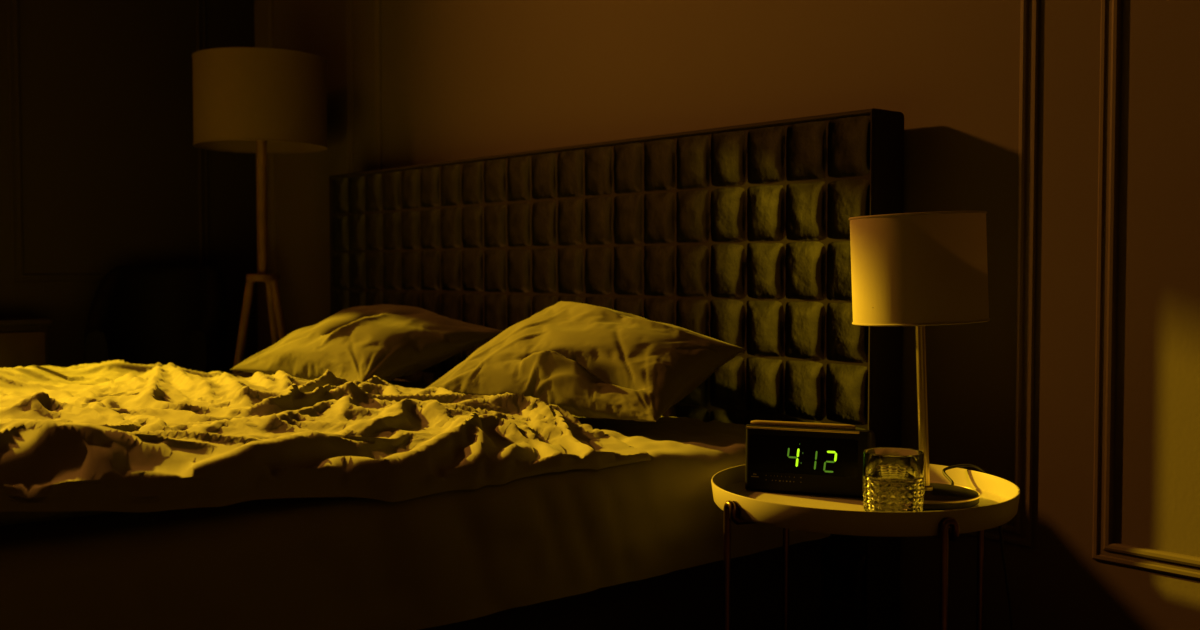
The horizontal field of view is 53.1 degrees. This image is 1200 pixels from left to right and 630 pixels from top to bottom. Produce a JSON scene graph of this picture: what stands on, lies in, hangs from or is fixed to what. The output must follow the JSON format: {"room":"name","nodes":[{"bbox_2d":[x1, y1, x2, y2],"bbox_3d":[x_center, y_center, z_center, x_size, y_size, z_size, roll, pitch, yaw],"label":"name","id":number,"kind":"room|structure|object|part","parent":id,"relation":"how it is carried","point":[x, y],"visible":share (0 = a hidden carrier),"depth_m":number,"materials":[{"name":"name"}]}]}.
{"room":"bedroom","nodes":[
{"label":"bedroom","id":0,"kind":"room"},
{"bbox_2d":[0,0,257,373],"bbox_3d":[-3.037,-0.637,2.966,4.480,2.750,0.310,-2,3,-41],"label":"wall","id":1,"kind":"structure","parent":0,"point":[109,157],"depth_m":3.98,"materials":[{"name":"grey paint"}]},
{"bbox_2d":[7,0,208,283],"bbox_3d":[-1.612,-0.902,3.968,0.640,1.595,0.010,-2,3,-41],"label":"trim","id":2,"kind":"structure","parent":1,"relation":"attached to","point":[18,277],"depth_m":3.80,"materials":[{"name":"grey paint"}]},
{"bbox_2d":[254,0,1199,629],"bbox_3d":[0.660,-0.610,2.251,0.200,2.750,5.990,-2,3,-41],"label":"wall","id":3,"kind":"structure","parent":0,"point":[462,79],"depth_m":2.13,"materials":[{"name":"paint"}]},
{"bbox_2d":[268,0,353,345],"bbox_3d":[-0.969,-0.689,3.987,0.010,2.022,0.590,-2,3,-41],"label":"trim","id":4,"kind":"structure","parent":3,"relation":"attached to","point":[349,3],"depth_m":3.78,"materials":[{"name":"brown paint"}]},
{"bbox_2d":[374,0,1039,546],"bbox_3d":[0.024,-0.646,2.830,0.010,2.022,2.180,-2,3,-41],"label":"trim","id":5,"kind":"structure","parent":3,"relation":"attached to","point":[1021,532],"depth_m":2.04,"materials":[{"name":"brown paint"}]},
{"bbox_2d":[1092,0,1199,578],"bbox_3d":[1.537,-0.580,1.068,0.010,2.022,2.252,-2,3,-41],"label":"trim","id":6,"kind":"structure","parent":3,"relation":"attached to","point":[1104,548],"depth_m":1.93,"materials":[{"name":"brown paint"}]},
{"bbox_3d":[-1.116,0.871,0.782,4.880,0.100,5.990,-2,3,-41],"label":"floor","id":7,"kind":"structure","parent":0,"visible":0},
{"bbox_2d":[0,317,51,367],"bbox_3d":[-1.962,0.366,3.587,0.590,0.700,0.161,-2,3,-41],"label":"base cabinet","id":8,"kind":"object","parent":7,"relation":"on","point":[23,340],"visible":0.19,"depth_m":3.67,"materials":[{"name":"brown wood"}]},
{"bbox_3d":[-1.928,0.142,3.538,0.550,0.170,0.014,-2,3,-41],"label":"drawer","id":9,"kind":"part","parent":8,"relation":"part of","materials":[{"name":"brown wood"}]},
{"bbox_2d":[84,265,227,372],"bbox_3d":[-1.417,0.274,3.852,0.428,0.866,0.362,-1,2,-15],"label":"tub chair","id":10,"kind":"object","parent":7,"relation":"on","point":[138,314],"visible":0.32,"depth_m":3.90,"materials":[{"name":"black fabric"}]},
{"bbox_2d":[192,47,327,373],"bbox_3d":[-1.029,-0.031,3.667,0.395,1.491,0.395,-2,3,-41],"label":"floor lamp","id":11,"kind":"object","parent":7,"relation":"on","point":[260,101],"visible":0.92,"depth_m":3.50,"materials":[{"name":"fabric"}]},
{"bbox_3d":[-1.128,0.303,3.668,0.152,0.822,0.027,0,2,-6],"label":"leg","id":12,"kind":"part","parent":11,"relation":"part of","materials":[{"name":"brown wood"}]},
{"bbox_3d":[-1.029,-0.643,3.644,0.391,0.262,0.391,-2,3,-41],"label":"lamp shade","id":13,"kind":"part","parent":11,"relation":"part of","materials":[{"name":"fabric"}]},
{"bbox_3d":[-1.029,-0.114,3.663,0.100,0.023,0.100,-2,3,-41],"label":"hub plate","id":14,"kind":"part","parent":11,"relation":"part of","materials":[{"name":"brown wood"}]},
{"bbox_3d":[-1.000,0.299,3.787,0.026,0.822,0.178,1,2,15],"label":"leg","id":15,"kind":"part","parent":11,"relation":"part of","materials":[{"name":"brown wood"}]},
{"bbox_3d":[-0.923,0.304,3.646,0.177,0.822,0.027,1,2,17],"label":"leg","id":16,"kind":"part","parent":11,"relation":"part of","materials":[{"name":"brown wood"}]},
{"bbox_2d":[0,108,903,629],"bbox_3d":[-0.919,0.197,2.254,2.168,1.137,2.005,-2,3,-41],"label":"bed","id":17,"kind":"object","parent":7,"relation":"on","point":[737,235],"visible":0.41,"depth_m":2.16,"materials":[{"name":"grey fabric"}]},
{"bbox_2d":[0,360,650,525],"bbox_3d":[-1.207,0.269,2.071,1.849,0.416,2.007,-2,3,-41],"label":"duvet","id":18,"kind":"object","parent":17,"relation":"on","point":[85,439],"visible":1,"depth_m":1.71,"materials":[{"name":"beige fabric"}]},
{"bbox_2d":[230,304,502,381],"bbox_3d":[-0.585,0.071,2.949,0.403,0.189,0.632,-2,3,-41],"label":"pillow","id":19,"kind":"object","parent":17,"relation":"on","point":[388,342],"visible":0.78,"depth_m":2.80,"materials":[{"name":"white fabric"}]},
{"bbox_3d":[-0.960,0.295,2.211,2.045,0.194,1.912,-2,3,-41],"label":"mattress","id":20,"kind":"part","parent":17,"relation":"part of","materials":[{"name":"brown fabric"}]},
{"bbox_2d":[425,301,745,421],"bbox_3d":[-0.032,0.081,2.359,0.332,0.210,0.638,-2,3,-43],"label":"pillow","id":21,"kind":"object","parent":17,"relation":"on","point":[585,360],"visible":0.92,"depth_m":2.22,"materials":[{"name":"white fabric"}]},
{"bbox_3d":[-0.168,0.060,2.893,0.014,0.892,1.983,-2,3,-41],"label":"tufted panel","id":22,"kind":"part","parent":17,"relation":"part of","materials":[{"name":"fabric"}]},
{"bbox_3d":[-0.131,0.162,2.929,0.091,1.117,2.005,-2,3,-41],"label":"headboard","id":23,"kind":"part","parent":17,"relation":"part of","materials":[{"name":"grey fabric"}]},
{"bbox_3d":[-0.962,0.544,2.230,2.015,0.325,1.855,-2,3,-41],"label":"frame","id":24,"kind":"part","parent":17,"relation":"part of","materials":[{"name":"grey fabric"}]},
{"bbox_2d":[711,464,1019,629],"bbox_3d":[0.388,0.515,1.796,0.461,0.535,0.449,-2,3,-41],"label":"side table","id":25,"kind":"object","parent":7,"relation":"on","point":[998,503],"visible":0.77,"depth_m":1.66,"materials":[{"name":"metal"}]},
{"bbox_3d":[0.212,0.523,1.706,0.076,0.527,0.026,-1,2,-25],"label":"leg","id":26,"kind":"part","parent":25,"relation":"part of","materials":[{"name":"brown metal"}]},
{"bbox_3d":[0.315,0.513,1.977,0.026,0.527,0.076,-1,2,-20],"label":"leg","id":27,"kind":"part","parent":25,"relation":"part of","materials":[{"name":"brown metal"}]},
{"bbox_2d":[745,420,875,497],"bbox_3d":[0.328,0.219,1.867,0.192,0.109,0.067,1,2,22],"label":"alarm clock","id":28,"kind":"object","parent":25,"relation":"on","point":[782,456],"visible":0.97,"depth_m":1.84,"materials":[{"name":"black plastic"}]},
{"bbox_2d":[711,464,1019,536],"bbox_3d":[0.389,0.266,1.785,0.446,0.034,0.446,-2,3,-41],"label":"tray","id":29,"kind":"object","parent":25,"relation":"on","point":[998,503],"depth_m":1.63,"materials":[{"name":"metal"}]},
{"bbox_2d":[863,447,924,511],"bbox_3d":[0.405,0.235,1.656,0.085,0.094,0.085,-2,3,-41],"label":"drinking glass","id":30,"kind":"object","parent":25,"relation":"on","point":[893,477],"visible":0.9,"depth_m":1.62,"materials":[{"name":"glass"}]},
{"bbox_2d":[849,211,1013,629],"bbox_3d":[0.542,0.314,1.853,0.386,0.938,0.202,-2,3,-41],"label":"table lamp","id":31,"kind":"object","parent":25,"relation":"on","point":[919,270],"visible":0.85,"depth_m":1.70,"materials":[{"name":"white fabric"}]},
{"bbox_3d":[0.472,-0.069,1.779,0.200,0.164,0.199,-2,3,-41],"label":"lamp shade","id":32,"kind":"part","parent":31,"relation":"part of","materials":[{"name":"fabric"}]},
{"bbox_3d":[0.479,0.119,1.786,0.035,0.285,0.025,0,2,4],"label":"stem","id":33,"kind":"part","parent":31,"relation":"part of","materials":[{"name":"gold metal"}]},
{"bbox_3d":[0.448,0.527,1.606,0.026,0.527,0.076,-1,2,-16],"label":"leg","id":34,"kind":"part","parent":25,"relation":"part of","materials":[{"name":"brown metal"}]},
{"bbox_3d":[0.565,0.516,1.884,0.076,0.527,0.026,-1,2,-26],"label":"leg","id":35,"kind":"part","parent":25,"relation":"part of","materials":[{"name":"brown metal"}]}
]}

